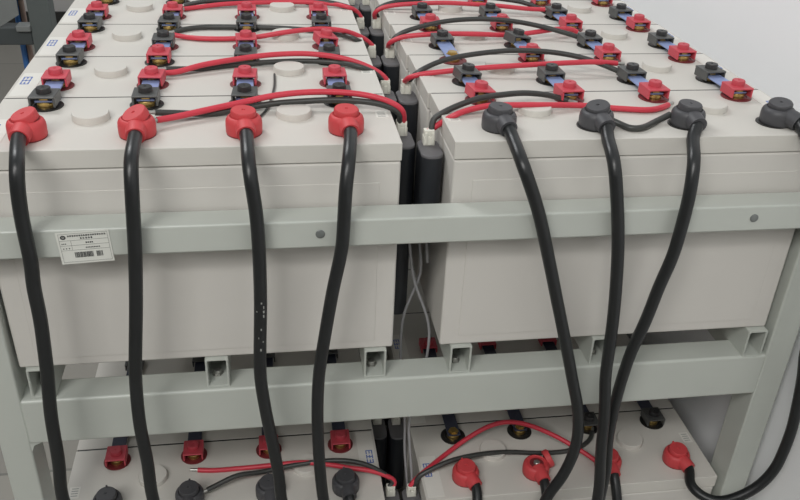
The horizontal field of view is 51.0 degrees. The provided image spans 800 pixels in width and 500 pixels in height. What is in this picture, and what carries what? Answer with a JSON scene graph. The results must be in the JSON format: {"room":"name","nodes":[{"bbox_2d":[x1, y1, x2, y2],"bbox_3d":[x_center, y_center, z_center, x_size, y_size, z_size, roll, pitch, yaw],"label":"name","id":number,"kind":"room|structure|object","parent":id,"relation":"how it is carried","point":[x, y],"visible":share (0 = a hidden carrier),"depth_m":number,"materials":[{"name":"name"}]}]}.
{"room":"electrical room","nodes":[
{"label":"electrical room","id":0,"kind":"room"},
{"bbox_2d":[24,0,361,10],"bbox_3d":[-2.270,-3.002,4.101,4.592,3.760,0.150,-2,31,-9],"label":"wall","id":1,"kind":"structure","parent":0,"point":[59,5],"depth_m":4.98,"materials":[{"name":"white paint"}]},
{"bbox_2d":[7,11,66,23],"bbox_3d":[-2.334,-1.369,4.958,4.592,0.075,0.019,-2,31,-9],"label":"baseboard","id":2,"kind":"structure","parent":1,"relation":"attached to","point":[59,14],"depth_m":4.98,"materials":[{"name":"grey"}]},
{"bbox_2d":[0,45,386,499],"bbox_3d":[-1.493,0.888,1.342,5.000,0.100,9.200,-2,31,-9],"label":"floor","id":3,"kind":"structure","parent":0,"point":[11,60],"depth_m":2.26,"materials":[{"name":"grey tile"}]},
{"bbox_2d":[15,0,28,68],"bbox_3d":[-1.087,-0.730,2.357,0.017,1.700,0.017,-2,31,-9],"label":"pipe","id":4,"kind":"object","parent":3,"relation":"on","point":[24,52],"visible":0.02,"depth_m":2.44,"materials":[{"name":"blue metal"}]},
{"bbox_2d":[18,0,33,62],"bbox_3d":[-1.071,-0.731,2.359,0.015,1.700,0.015,-2,31,-9],"label":"pipe","id":5,"kind":"object","parent":3,"relation":"on","point":[20,2],"visible":0.02,"depth_m":2.39,"materials":[{"name":"grey metal"}]},
{"bbox_2d":[0,0,56,53],"bbox_3d":[-1.519,-0.626,2.233,1.134,1.610,0.068,-2,31,-9],"label":"rack","id":6,"kind":"object","parent":3,"relation":"on","point":[42,17],"visible":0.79,"depth_m":2.30,"materials":[{"name":"grey metal"}]},
{"bbox_2d":[0,192,799,499],"bbox_3d":[-0.051,0.135,1.677,1.136,0.981,0.989,-2,31,-9],"label":"rack","id":7,"kind":"object","parent":3,"relation":"on","point":[749,364],"visible":0.49,"depth_m":1.15,"materials":[{"name":"metal"}]},
{"bbox_2d":[55,229,114,264],"bbox_3d":[-0.360,-0.003,0.960,0.061,0.044,0.001,-2,31,-9],"label":"tag","id":8,"kind":"object","parent":7,"relation":"attached to","point":[91,245],"visible":1,"depth_m":0.96,"materials":[{"name":"paper"}]},
{"bbox_2d":[4,55,383,98],"bbox_3d":[-0.283,-0.121,1.256,0.490,0.312,0.172,-2,31,-9],"label":"battery","id":9,"kind":"object","parent":7,"relation":"on","point":[95,76],"visible":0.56,"depth_m":1.17,"materials":[{"name":"plastic"}]},
{"bbox_2d":[55,30,92,63],"bbox_3d":[-0.475,-0.298,1.224,0.033,0.021,0.108,-2,31,-9],"label":"strap","id":10,"kind":"object","parent":9,"relation":"on","point":[76,41],"visible":1,"depth_m":1.20,"materials":[{"name":"red plastic"}]},
{"bbox_2d":[131,65,165,105],"bbox_3d":[-0.328,-0.217,1.097,0.034,0.021,0.108,-2,31,-9],"label":"strap","id":11,"kind":"object","parent":9,"relation":"on","point":[150,77],"visible":0.99,"depth_m":1.11,"materials":[{"name":"red plastic"}]},
{"bbox_2d":[146,29,175,62],"bbox_3d":[-0.353,-0.303,1.242,0.032,0.021,0.108,-2,31,-9],"label":"strap","id":12,"kind":"object","parent":9,"relation":"on","point":[161,40],"visible":1,"depth_m":1.22,"materials":[{"name":"red plastic"}]},
{"bbox_2d":[158,58,383,80],"bbox_3d":[-0.182,-0.259,1.216,0.325,0.031,0.038,-4,31,-11],"label":"wire","id":13,"kind":"object","parent":9,"relation":"attached to","point":[301,60],"visible":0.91,"depth_m":1.22,"materials":[{"name":"rubber"}]},
{"bbox_2d":[165,51,388,79],"bbox_3d":[-0.180,-0.260,1.210,0.332,0.042,0.043,-5,31,-13],"label":"wire","id":14,"kind":"object","parent":9,"relation":"attached to","point":[189,68],"visible":0.94,"depth_m":1.21,"materials":[{"name":"rubber"}]},
{"bbox_2d":[380,79,396,124],"bbox_3d":[-0.026,-0.124,1.302,0.028,0.282,0.056,-2,31,-9],"label":"module","id":15,"kind":"object","parent":9,"relation":"attached to","point":[385,84],"visible":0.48,"depth_m":1.24,"materials":[{"name":"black plastic"}]},
{"bbox_2d":[0,94,401,366],"bbox_3d":[-0.258,-0.034,1.110,0.490,0.312,0.172,-2,31,-9],"label":"battery","id":16,"kind":"object","parent":7,"relation":"on","point":[196,304],"visible":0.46,"depth_m":1.04,"materials":[{"name":"plastic"}]},
{"bbox_2d":[27,66,71,107],"bbox_3d":[-0.449,-0.212,1.078,0.033,0.021,0.108,-2,31,-9],"label":"strap","id":17,"kind":"object","parent":16,"relation":"on","point":[53,78],"visible":1,"depth_m":1.06,"materials":[{"name":"red plastic"}]},
{"bbox_2d":[6,106,122,499],"bbox_3d":[-0.431,0.194,1.104,0.055,0.762,0.144,-2,31,-9],"label":"power cable","id":18,"kind":"object","parent":16,"relation":"hanging from","point":[25,125],"visible":1,"depth_m":0.96,"materials":[{"name":"black rubber"}]},
{"bbox_2d":[117,104,203,499],"bbox_3d":[-0.319,0.188,1.121,0.055,0.762,0.146,3,30,1],"label":"power cable","id":19,"kind":"object","parent":16,"relation":"hanging from","point":[136,125],"visible":1,"depth_m":0.98,"materials":[{"name":"black rubber"}]},
{"bbox_2d":[231,65,257,102],"bbox_3d":[-0.206,-0.222,1.115,0.034,0.021,0.109,-2,31,-9],"label":"strap","id":20,"kind":"object","parent":16,"relation":"on","point":[246,76],"visible":0.98,"depth_m":1.13,"materials":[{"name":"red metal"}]},
{"bbox_2d":[225,105,287,499],"bbox_3d":[-0.183,0.185,1.141,0.051,0.758,0.148,-6,32,-15],"label":"power cable","id":21,"kind":"object","parent":16,"relation":"hanging from","point":[243,123],"visible":1,"depth_m":1.00,"materials":[{"name":"black rubber"}]},
{"bbox_2d":[260,73,275,116],"bbox_3d":[-0.173,-0.208,1.119,0.010,0.003,0.162,1,30,-2],"label":"loose wire","id":22,"kind":"object","parent":16,"relation":"on","point":[274,74],"visible":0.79,"depth_m":1.13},
{"bbox_2d":[148,97,402,123],"bbox_3d":[-0.155,-0.172,1.066,0.323,0.038,0.028,-4,31,-11],"label":"wire","id":23,"kind":"object","parent":16,"relation":"attached to","point":[157,112],"visible":0.85,"depth_m":1.07,"materials":[{"name":"rubber"}]},
{"bbox_2d":[154,89,406,122],"bbox_3d":[-0.150,-0.173,1.060,0.328,0.047,0.043,-7,32,-16],"label":"wire","id":24,"kind":"object","parent":16,"relation":"attached to","point":[160,119],"visible":0.96,"depth_m":1.06,"materials":[{"name":"rubber"}]},
{"bbox_2d":[322,64,351,103],"bbox_3d":[-0.085,-0.226,1.133,0.032,0.021,0.108,-2,31,-9],"label":"strap","id":25,"kind":"object","parent":16,"relation":"on","point":[334,73],"visible":0.87,"depth_m":1.15,"materials":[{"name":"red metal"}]},
{"bbox_2d":[311,103,363,499],"bbox_3d":[-0.080,0.181,1.157,0.057,0.758,0.149,6,30,5],"label":"power cable","id":26,"kind":"object","parent":16,"relation":"hanging from","point":[346,121],"visible":1,"depth_m":1.02,"materials":[{"name":"black rubber"}]},
{"bbox_2d":[394,119,414,314],"bbox_3d":[-0.002,-0.043,1.164,0.028,0.282,0.056,-2,31,-9],"label":"module","id":27,"kind":"object","parent":16,"relation":"attached to","point":[408,145],"visible":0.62,"depth_m":1.12,"materials":[{"name":"black plastic"}]},
{"bbox_2d":[34,24,368,56],"bbox_3d":[-0.308,-0.207,1.402,0.490,0.312,0.172,-2,31,-9],"label":"battery","id":28,"kind":"object","parent":7,"relation":"on","point":[110,39],"visible":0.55,"depth_m":1.31,"materials":[{"name":"plastic"}]},
{"bbox_2d":[77,1,108,29],"bbox_3d":[-0.500,-0.385,1.370,0.033,0.021,0.108,-2,31,-9],"label":"strap","id":29,"kind":"object","parent":28,"relation":"on","point":[94,13],"visible":1,"depth_m":1.34,"materials":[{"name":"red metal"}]},
{"bbox_2d":[157,1,182,28],"bbox_3d":[-0.379,-0.390,1.388,0.033,0.021,0.108,-2,31,-9],"label":"strap","id":30,"kind":"object","parent":28,"relation":"on","point":[171,11],"visible":1,"depth_m":1.36,"materials":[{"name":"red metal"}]},
{"bbox_2d":[234,29,256,59],"bbox_3d":[-0.232,-0.308,1.261,0.033,0.021,0.109,-2,31,-9],"label":"strap","id":31,"kind":"object","parent":28,"relation":"on","point":[246,38],"visible":0.95,"depth_m":1.28,"materials":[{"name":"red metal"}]},
{"bbox_2d":[236,1,256,29],"bbox_3d":[-0.257,-0.395,1.407,0.034,0.021,0.109,-2,31,-9],"label":"strap","id":32,"kind":"object","parent":28,"relation":"on","point":[246,8],"visible":1,"depth_m":1.38,"materials":[{"name":"red plastic"}]},
{"bbox_2d":[169,25,369,47],"bbox_3d":[-0.209,-0.345,1.366,0.324,0.031,0.055,1,30,-2],"label":"wire","id":33,"kind":"object","parent":28,"relation":"attached to","point":[194,27],"visible":0.76,"depth_m":1.37,"materials":[{"name":"rubber"}]},
{"bbox_2d":[169,27,373,45],"bbox_3d":[-0.202,-0.337,1.341,0.333,0.042,0.028,-4,31,-11],"label":"wire","id":34,"kind":"object","parent":28,"relation":"attached to","point":[305,29],"visible":0.73,"depth_m":1.32,"materials":[{"name":"rubber"}]},
{"bbox_2d":[309,2,330,26],"bbox_3d":[-0.136,-0.400,1.425,0.032,0.021,0.108,-2,31,-9],"label":"strap","id":35,"kind":"object","parent":28,"relation":"on","point":[319,18],"visible":0.98,"depth_m":1.40,"materials":[{"name":"red plastic"}]},
{"bbox_2d":[313,28,339,58],"bbox_3d":[-0.111,-0.315,1.279,0.039,0.025,0.111,-2,31,-9],"label":"strap","id":36,"kind":"object","parent":28,"relation":"on","point":[326,40],"visible":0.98,"depth_m":1.30,"materials":[{"name":"red plastic"}]},
{"bbox_2d":[367,44,381,82],"bbox_3d":[-0.051,-0.211,1.448,0.028,0.282,0.056,-2,31,-9],"label":"module","id":37,"kind":"object","parent":28,"relation":"attached to","point":[376,62],"visible":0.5,"depth_m":1.38,"materials":[{"name":"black plastic"}]},
{"bbox_2d":[58,0,356,24],"bbox_3d":[-0.334,-0.294,1.548,0.490,0.312,0.172,-2,31,-9],"label":"battery","id":38,"kind":"object","parent":7,"relation":"on","point":[120,11],"visible":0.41,"depth_m":1.46,"materials":[{"name":"plastic"}]},
{"bbox_2d":[183,0,358,18],"bbox_3d":[-0.233,-0.434,1.511,0.325,0.035,0.028,-2,31,-9],"label":"wire","id":39,"kind":"object","parent":38,"relation":"attached to","point":[197,2],"visible":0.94,"depth_m":1.49,"materials":[{"name":"metal"}]},
{"bbox_2d":[183,0,362,17],"bbox_3d":[-0.229,-0.428,1.502,0.330,0.033,0.036,-4,31,-12],"label":"wire","id":40,"kind":"object","parent":38,"relation":"attached to","point":[256,2],"visible":0.89,"depth_m":1.50,"materials":[{"name":"metal"}]},
{"bbox_2d":[356,17,369,48],"bbox_3d":[-0.077,-0.298,1.594,0.028,0.282,0.056,-2,31,-9],"label":"module","id":41,"kind":"object","parent":38,"relation":"attached to","point":[364,31],"visible":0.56,"depth_m":1.53,"materials":[{"name":"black plastic"}]},
{"bbox_2d":[77,419,372,451],"bbox_3d":[-0.308,0.403,1.562,0.490,0.312,0.172,-2,31,-9],"label":"battery","id":42,"kind":"object","parent":7,"relation":"on","point":[100,443],"visible":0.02,"depth_m":1.42,"materials":[{"name":"plastic"}]},
{"bbox_2d":[105,437,127,466],"bbox_3d":[-0.463,0.311,1.386,0.032,0.021,0.108,-2,31,-9],"label":"strap","id":43,"kind":"object","parent":42,"relation":"on","point":[118,451],"visible":0.49,"depth_m":1.35,"materials":[{"name":"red plastic"}]},
{"bbox_2d":[183,431,203,460],"bbox_3d":[-0.343,0.306,1.404,0.032,0.021,0.108,-2,31,-9],"label":"strap","id":44,"kind":"object","parent":42,"relation":"on","point":[194,445],"visible":0.48,"depth_m":1.37,"materials":[{"name":"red plastic"}]},
{"bbox_2d":[259,427,277,454],"bbox_3d":[-0.223,0.302,1.422,0.032,0.021,0.108,-2,31,-9],"label":"strap","id":45,"kind":"object","parent":42,"relation":"on","point":[262,442],"visible":0.17,"depth_m":1.38,"materials":[{"name":"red plastic"}]},
{"bbox_2d":[371,419,386,486],"bbox_3d":[-0.042,0.363,1.532,0.028,0.146,0.056,-2,31,-9],"label":"module","id":46,"kind":"object","parent":42,"relation":"attached to","point":[378,425],"visible":0.45,"depth_m":1.50,"materials":[{"name":"black plastic"}]},
{"bbox_2d":[68,429,384,499],"bbox_3d":[-0.283,0.489,1.417,0.490,0.312,0.172,-2,31,-9],"label":"battery","id":47,"kind":"object","parent":7,"relation":"on","point":[89,473],"visible":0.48,"depth_m":1.35,"materials":[{"name":"plastic"}]},
{"bbox_2d":[190,460,396,485],"bbox_3d":[-0.170,0.357,1.353,0.332,0.045,0.017,2,30,-1],"label":"wire","id":48,"kind":"object","parent":47,"relation":"attached to","point":[266,465],"visible":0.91,"depth_m":1.35,"materials":[{"name":"metal"}]},
{"bbox_2d":[204,458,393,492],"bbox_3d":[-0.161,0.364,1.338,0.309,0.050,0.040,-3,31,-10],"label":"wire","id":49,"kind":"object","parent":47,"relation":"attached to","point":[329,460],"visible":0.89,"depth_m":1.34,"materials":[{"name":"rubber"}]},
{"bbox_2d":[330,421,350,449],"bbox_3d":[-0.106,0.297,1.440,0.032,0.021,0.108,-2,31,-9],"label":"strap","id":50,"kind":"object","parent":47,"relation":"on","point":[339,435],"visible":0.54,"depth_m":1.41,"materials":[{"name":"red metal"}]},
{"bbox_2d":[383,483,399,499],"bbox_3d":[-0.016,0.450,1.386,0.028,0.146,0.056,-2,31,-9],"label":"module","id":51,"kind":"object","parent":47,"relation":"attached to","point":[390,493],"visible":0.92,"depth_m":1.36,"materials":[{"name":"white plastic"}]},
{"bbox_2d":[95,348,360,377],"bbox_3d":[-0.334,0.320,1.711,0.490,0.303,0.172,-2,31,-9],"label":"battery","id":52,"kind":"object","parent":7,"relation":"on","point":[176,365],"visible":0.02,"depth_m":1.59,"materials":[{"name":"plastic"}]},
{"bbox_2d":[192,357,205,371],"bbox_3d":[-0.369,0.220,1.550,0.032,0.021,0.108,-2,31,-9],"label":"strap","id":53,"kind":"object","parent":52,"relation":"on","point":[199,362],"visible":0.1,"depth_m":1.57,"materials":[{"name":"black plastic"}]},
{"bbox_2d":[266,353,274,366],"bbox_3d":[-0.249,0.215,1.568,0.032,0.021,0.108,-2,31,-9],"label":"strap","id":54,"kind":"object","parent":52,"relation":"on","point":[270,356],"visible":0.03,"depth_m":1.59,"materials":[{"name":"black plastic"}]},
{"bbox_2d":[327,349,337,363],"bbox_3d":[-0.131,0.210,1.586,0.032,0.021,0.108,-2,31,-9],"label":"strap","id":55,"kind":"object","parent":52,"relation":"on","point":[331,354],"visible":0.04,"depth_m":1.60,"materials":[{"name":"black plastic"}]},
{"bbox_2d":[369,0,376,25],"bbox_3d":[0.177,-0.401,1.775,0.490,0.314,0.172,-2,31,-9],"label":"battery","id":56,"kind":"object","parent":7,"relation":"on","point":[372,3],"visible":0.07,"depth_m":1.64,"materials":[{"name":"plastic"}]},
{"bbox_2d":[359,0,370,30],"bbox_3d":[-0.071,-0.386,1.745,0.028,0.282,0.056,-2,31,-9],"label":"module","id":57,"kind":"object","parent":56,"relation":"attached to","point":[364,8],"visible":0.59,"depth_m":1.67,"materials":[{"name":"black plastic"}]},
{"bbox_2d":[406,269,428,312],"bbox_3d":[0.189,0.212,1.939,0.490,0.305,0.172,-2,31,-9],"label":"battery","id":58,"kind":"object","parent":7,"relation":"on","point":[414,306],"visible":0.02,"depth_m":1.81,"materials":[{"name":"plastic"}]},
{"bbox_2d":[385,312,629,448],"bbox_3d":[0.214,0.298,1.793,0.490,0.305,0.172,-2,31,-9],"label":"battery","id":59,"kind":"object","parent":7,"relation":"on","point":[415,324],"visible":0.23,"depth_m":1.69,"materials":[{"name":"plastic"}]},
{"bbox_2d":[377,0,655,54],"bbox_3d":[0.205,-0.315,1.630,0.490,0.314,0.172,-2,31,-9],"label":"battery","id":60,"kind":"object","parent":7,"relation":"on","point":[588,11],"visible":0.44,"depth_m":1.53,"materials":[{"name":"plastic"}]},
{"bbox_2d":[369,17,383,59],"bbox_3d":[-0.046,-0.299,1.599,0.028,0.282,0.056,-2,31,-9],"label":"module","id":61,"kind":"object","parent":60,"relation":"attached to","point":[376,35],"visible":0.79,"depth_m":1.53,"materials":[{"name":"black plastic"}]},
{"bbox_2d":[411,2,440,28],"bbox_3d":[0.045,-0.407,1.452,0.033,0.021,0.108,-3,31,-10],"label":"strap","id":62,"kind":"object","parent":60,"relation":"on","point":[423,11],"visible":0.86,"depth_m":1.47,"materials":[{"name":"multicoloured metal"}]},
{"bbox_2d":[372,1,545,19],"bbox_3d":[0.112,-0.429,1.524,0.326,0.044,0.022,2,30,-1],"label":"wire","id":63,"kind":"object","parent":60,"relation":"attached to","point":[459,3],"visible":0.88,"depth_m":1.51,"materials":[{"name":"rubber"}]},
{"bbox_2d":[375,0,544,17],"bbox_3d":[0.119,-0.441,1.538,0.333,0.049,0.030,2,30,0],"label":"wire","id":64,"kind":"object","parent":60,"relation":"attached to","point":[522,2],"visible":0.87,"depth_m":1.53,"materials":[{"name":"rubber"}]},
{"bbox_2d":[479,2,512,28],"bbox_3d":[0.168,-0.412,1.471,0.033,0.021,0.109,-3,31,-10],"label":"strap","id":65,"kind":"object","parent":60,"relation":"on","point":[490,9],"visible":0.84,"depth_m":1.49,"materials":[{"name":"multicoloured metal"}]},
{"bbox_2d":[545,3,582,28],"bbox_3d":[0.290,-0.417,1.489,0.033,0.021,0.108,-4,31,-11],"label":"strap","id":66,"kind":"object","parent":60,"relation":"on","point":[556,10],"visible":0.98,"depth_m":1.48,"materials":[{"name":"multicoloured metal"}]},
{"bbox_2d":[608,3,650,28],"bbox_3d":[0.412,-0.422,1.508,0.033,0.021,0.109,-4,31,-11],"label":"strap","id":67,"kind":"object","parent":60,"relation":"on","point":[621,10],"visible":1,"depth_m":1.51,"materials":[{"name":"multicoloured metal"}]},
{"bbox_2d":[397,399,672,499],"bbox_3d":[0.240,0.382,1.645,0.490,0.314,0.172,-2,31,-9],"label":"battery","id":68,"kind":"object","parent":7,"relation":"on","point":[660,403],"visible":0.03,"depth_m":1.50,"materials":[{"name":"plastic"}]},
{"bbox_2d":[385,417,403,488],"bbox_3d":[-0.008,0.364,1.534,0.028,0.146,0.056,-2,31,-9],"label":"module","id":69,"kind":"object","parent":68,"relation":"attached to","point":[394,451],"visible":0.74,"depth_m":1.51,"materials":[{"name":"black plastic"}]},
{"bbox_2d":[419,337,437,357],"bbox_3d":[0.061,0.203,1.615,0.032,0.021,0.108,-2,31,-9],"label":"strap","id":70,"kind":"object","parent":68,"relation":"on","point":[433,348],"visible":0.35,"depth_m":1.64,"materials":[{"name":"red plastic"}]},
{"bbox_2d":[442,414,460,435],"bbox_3d":[0.086,0.287,1.472,0.032,0.021,0.099,-2,31,-9],"label":"strap","id":71,"kind":"object","parent":68,"relation":"on","point":[452,429],"visible":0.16,"depth_m":1.45,"materials":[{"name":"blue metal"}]},
{"bbox_2d":[478,341,496,353],"bbox_3d":[0.177,0.198,1.632,0.032,0.021,0.108,-2,31,-9],"label":"strap","id":72,"kind":"object","parent":68,"relation":"on","point":[488,347],"visible":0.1,"depth_m":1.65,"materials":[{"name":"black plastic"}]},
{"bbox_2d":[507,409,526,430],"bbox_3d":[0.202,0.282,1.490,0.032,0.021,0.099,-2,31,-9],"label":"strap","id":73,"kind":"object","parent":68,"relation":"on","point":[514,414],"visible":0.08,"depth_m":1.48,"materials":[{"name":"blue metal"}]},
{"bbox_2d":[538,338,557,350],"bbox_3d":[0.300,0.193,1.651,0.032,0.021,0.108,-2,31,-9],"label":"strap","id":74,"kind":"object","parent":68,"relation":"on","point":[549,343],"visible":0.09,"depth_m":1.67,"materials":[{"name":"black plastic"}]},
{"bbox_2d":[391,24,700,89],"bbox_3d":[0.233,-0.228,1.484,0.490,0.314,0.172,-2,31,-9],"label":"battery","id":75,"kind":"object","parent":7,"relation":"on","point":[628,40],"visible":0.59,"depth_m":1.40,"materials":[{"name":"plastic"}]},
{"bbox_2d":[381,46,399,95],"bbox_3d":[-0.020,-0.211,1.451,0.028,0.282,0.056,-2,31,-9],"label":"module","id":76,"kind":"object","parent":75,"relation":"attached to","point":[390,63],"visible":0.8,"depth_m":1.38,"materials":[{"name":"black plastic"}]},
{"bbox_2d":[430,29,458,56],"bbox_3d":[0.073,-0.323,1.310,0.032,0.021,0.099,-3,31,-9],"label":"strap","id":77,"kind":"object","parent":75,"relation":"on","point":[443,38],"visible":0.97,"depth_m":1.32,"materials":[{"name":"blue metal"}]},
{"bbox_2d":[386,26,578,48],"bbox_3d":[0.148,-0.349,1.394,0.344,0.040,0.046,-3,31,-10],"label":"wire","id":78,"kind":"object","parent":75,"relation":"attached to","point":[390,42],"visible":0.76,"depth_m":1.36,"materials":[{"name":"metal"}]},
{"bbox_2d":[391,17,576,45],"bbox_3d":[0.150,-0.360,1.396,0.335,0.051,0.029,1,30,-2],"label":"wire","id":79,"kind":"object","parent":75,"relation":"attached to","point":[459,19],"visible":0.88,"depth_m":1.39,"materials":[{"name":"metal"}]},
{"bbox_2d":[577,29,621,59],"bbox_3d":[0.318,-0.330,1.343,0.032,0.021,0.108,-4,31,-11],"label":"strap","id":80,"kind":"object","parent":75,"relation":"on","point":[590,37],"visible":0.99,"depth_m":1.35,"materials":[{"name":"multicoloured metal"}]},
{"bbox_2d":[647,29,696,59],"bbox_3d":[0.441,-0.335,1.362,0.032,0.021,0.108,-4,31,-11],"label":"strap","id":81,"kind":"object","parent":75,"relation":"on","point":[661,36],"visible":1,"depth_m":1.36,"materials":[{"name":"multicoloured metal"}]},
{"bbox_2d":[408,408,716,499],"bbox_3d":[0.265,0.468,1.499,0.490,0.314,0.172,-2,31,-9],"label":"battery","id":82,"kind":"object","parent":7,"relation":"on","point":[645,475],"visible":0.62,"depth_m":1.41,"materials":[{"name":"plastic"}]},
{"bbox_2d":[402,484,420,499],"bbox_3d":[0.018,0.450,1.388,0.028,0.146,0.056,-2,31,-9],"label":"module","id":83,"kind":"object","parent":82,"relation":"attached to","point":[409,493],"visible":1,"depth_m":1.36,"materials":[{"name":"black plastic"}]},
{"bbox_2d":[408,420,594,486],"bbox_3d":[0.173,0.338,1.400,0.331,0.060,0.096,-2,31,-9],"label":"wire","id":84,"kind":"object","parent":82,"relation":"attached to","point":[441,457],"visible":0.86,"depth_m":1.42,"materials":[{"name":"metal"}]},
{"bbox_2d":[413,426,593,486],"bbox_3d":[0.186,0.348,1.398,0.347,0.043,0.041,-10,32,-20],"label":"wire","id":85,"kind":"object","parent":82,"relation":"attached to","point":[588,440],"visible":0.93,"depth_m":1.39,"materials":[{"name":"metal"}]},
{"bbox_2d":[583,404,597,426],"bbox_3d":[0.325,0.280,1.505,0.032,0.021,0.108,-2,31,-9],"label":"strap","id":86,"kind":"object","parent":82,"relation":"on","point":[590,419],"visible":0.37,"depth_m":1.47,"materials":[{"name":"black plastic"}]},
{"bbox_2d":[637,400,664,425],"bbox_3d":[0.444,0.275,1.523,0.032,0.021,0.108,-2,31,-9],"label":"strap","id":87,"kind":"object","parent":82,"relation":"on","point":[649,413],"visible":0.48,"depth_m":1.49,"materials":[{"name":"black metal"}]},
{"bbox_2d":[408,53,755,276],"bbox_3d":[0.262,-0.142,1.339,0.490,0.314,0.172,-2,31,-9],"label":"battery","id":88,"kind":"object","parent":7,"relation":"on","point":[675,74],"visible":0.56,"depth_m":1.25,"materials":[{"name":"plastic"}]},
{"bbox_2d":[396,79,417,203],"bbox_3d":[0.005,-0.124,1.304,0.028,0.282,0.056,-2,31,-9],"label":"module","id":89,"kind":"object","parent":88,"relation":"attached to","point":[405,97],"visible":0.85,"depth_m":1.24,"materials":[{"name":"black plastic"}]},
{"bbox_2d":[453,62,495,100],"bbox_3d":[0.102,-0.235,1.161,0.036,0.023,0.111,-3,31,-10],"label":"strap","id":90,"kind":"object","parent":88,"relation":"on","point":[467,73],"visible":0.98,"depth_m":1.17,"materials":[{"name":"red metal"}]},
{"bbox_2d":[409,48,616,81],"bbox_3d":[0.172,-0.271,1.249,0.325,0.053,0.037,1,30,-3],"label":"wire","id":91,"kind":"object","parent":88,"relation":"attached to","point":[502,50],"visible":0.96,"depth_m":1.24,"materials":[{"name":"metal"}]},
{"bbox_2d":[402,59,624,83],"bbox_3d":[0.170,-0.259,1.236,0.332,0.046,0.030,0,30,-4],"label":"wire","id":92,"kind":"object","parent":88,"relation":"attached to","point":[408,78],"visible":0.91,"depth_m":1.22,"materials":[{"name":"metal"}]},
{"bbox_2d":[503,28,544,60],"bbox_3d":[0.196,-0.327,1.326,0.040,0.025,0.111,-3,31,-10],"label":"strap","id":93,"kind":"object","parent":88,"relation":"on","point":[517,37],"visible":0.83,"depth_m":1.34,"materials":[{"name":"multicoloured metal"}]},
{"bbox_2d":[537,63,584,100],"bbox_3d":[0.225,-0.239,1.179,0.033,0.021,0.108,-3,31,-10],"label":"strap","id":94,"kind":"object","parent":88,"relation":"on","point":[552,72],"visible":0.99,"depth_m":1.18,"materials":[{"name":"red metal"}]},
{"bbox_2d":[616,62,669,99],"bbox_3d":[0.346,-0.244,1.198,0.032,0.021,0.108,-4,31,-11],"label":"strap","id":95,"kind":"object","parent":88,"relation":"on","point":[631,71],"visible":1,"depth_m":1.20,"materials":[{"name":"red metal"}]},
{"bbox_2d":[694,62,753,97],"bbox_3d":[0.469,-0.249,1.216,0.033,0.021,0.108,-4,31,-11],"label":"strap","id":96,"kind":"object","parent":88,"relation":"on","point":[710,70],"visible":1,"depth_m":1.22,"materials":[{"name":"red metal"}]},
{"bbox_2d":[420,89,799,343],"bbox_3d":[0.290,-0.055,1.193,0.490,0.314,0.172,-2,31,-9],"label":"battery","id":97,"kind":"object","parent":7,"relation":"on","point":[491,290],"visible":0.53,"depth_m":1.12,"materials":[{"name":"plastic"}]},
{"bbox_2d":[413,128,442,203],"bbox_3d":[0.036,-0.087,1.107,0.028,0.146,0.056,-2,31,-9],"label":"module","id":98,"kind":"object","parent":97,"relation":"attached to","point":[429,155],"visible":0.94,"depth_m":1.08,"materials":[{"name":"black plastic"}]},
{"bbox_2d":[399,243,421,486],"bbox_3d":[0.012,0.172,1.252,0.029,0.522,0.004,-2,31,-9],"label":"cable","id":99,"kind":"object","parent":98,"relation":"hanging from","point":[419,244],"visible":0.62,"depth_m":1.22,"materials":[{"name":"grey plastic"}]},
{"bbox_2d":[407,244,430,480],"bbox_3d":[0.021,0.173,1.246,0.042,0.466,0.004,-2,31,-9],"label":"cable","id":100,"kind":"object","parent":98,"relation":"hanging from","point":[409,245],"visible":0.74,"depth_m":1.21,"materials":[{"name":"grey plastic"}]},
{"bbox_2d":[429,90,577,129],"bbox_3d":[0.136,-0.187,1.112,0.214,0.043,0.025,-8,32,-17],"label":"wire","id":101,"kind":"object","parent":97,"relation":"attached to","point":[435,117],"visible":0.96,"depth_m":1.10,"materials":[{"name":"metal"}]},
{"bbox_2d":[452,102,583,499],"bbox_3d":[0.162,0.160,1.166,0.200,0.710,0.091,22,36,30],"label":"power cable","id":102,"kind":"object","parent":97,"relation":"hanging from","point":[499,117],"visible":1,"depth_m":1.08,"materials":[{"name":"grey rubber"}]},
{"bbox_2d":[427,101,673,129],"bbox_3d":[0.204,-0.176,1.107,0.351,0.040,0.029,-4,31,-12],"label":"wire","id":103,"kind":"object","parent":97,"relation":"attached to","point":[666,105],"visible":0.85,"depth_m":1.10,"materials":[{"name":"metal"}]},
{"bbox_2d":[522,99,624,499],"bbox_3d":[0.257,0.165,1.205,0.068,0.755,0.154,-10,33,-21],"label":"power cable","id":104,"kind":"object","parent":97,"relation":"hanging from","point":[597,115],"visible":1,"depth_m":1.09,"materials":[{"name":"grey rubber"}]},
{"bbox_2d":[614,112,670,131],"bbox_3d":[0.317,-0.165,1.073,0.099,0.016,0.031,-6,31,-15],"label":"wire","id":105,"kind":"object","parent":97,"relation":"attached to","point":[634,128],"visible":0.94,"depth_m":1.06,"materials":[{"name":"metal"}]},
{"bbox_2d":[594,99,706,499],"bbox_3d":[0.352,0.153,1.222,0.064,0.739,0.138,11,31,14],"label":"power cable","id":106,"kind":"object","parent":97,"relation":"hanging from","point":[690,114],"visible":0.82,"depth_m":1.08,"materials":[{"name":"grey rubber"}]},
{"bbox_2d":[662,97,799,499],"bbox_3d":[0.517,0.112,1.209,0.177,0.644,0.078,28,39,36],"label":"power cable","id":107,"kind":"object","parent":97,"relation":"hanging from","point":[780,112],"visible":1,"depth_m":1.28,"materials":[{"name":"grey rubber"}]},
{"bbox_2d":[621,0,799,499],"bbox_3d":[0.747,-0.863,0.693,0.188,3.760,9.000,-2,31,-9],"label":"wall","id":108,"kind":"structure","parent":0,"point":[758,41],"depth_m":1.38,"materials":[{"name":"white paint"}]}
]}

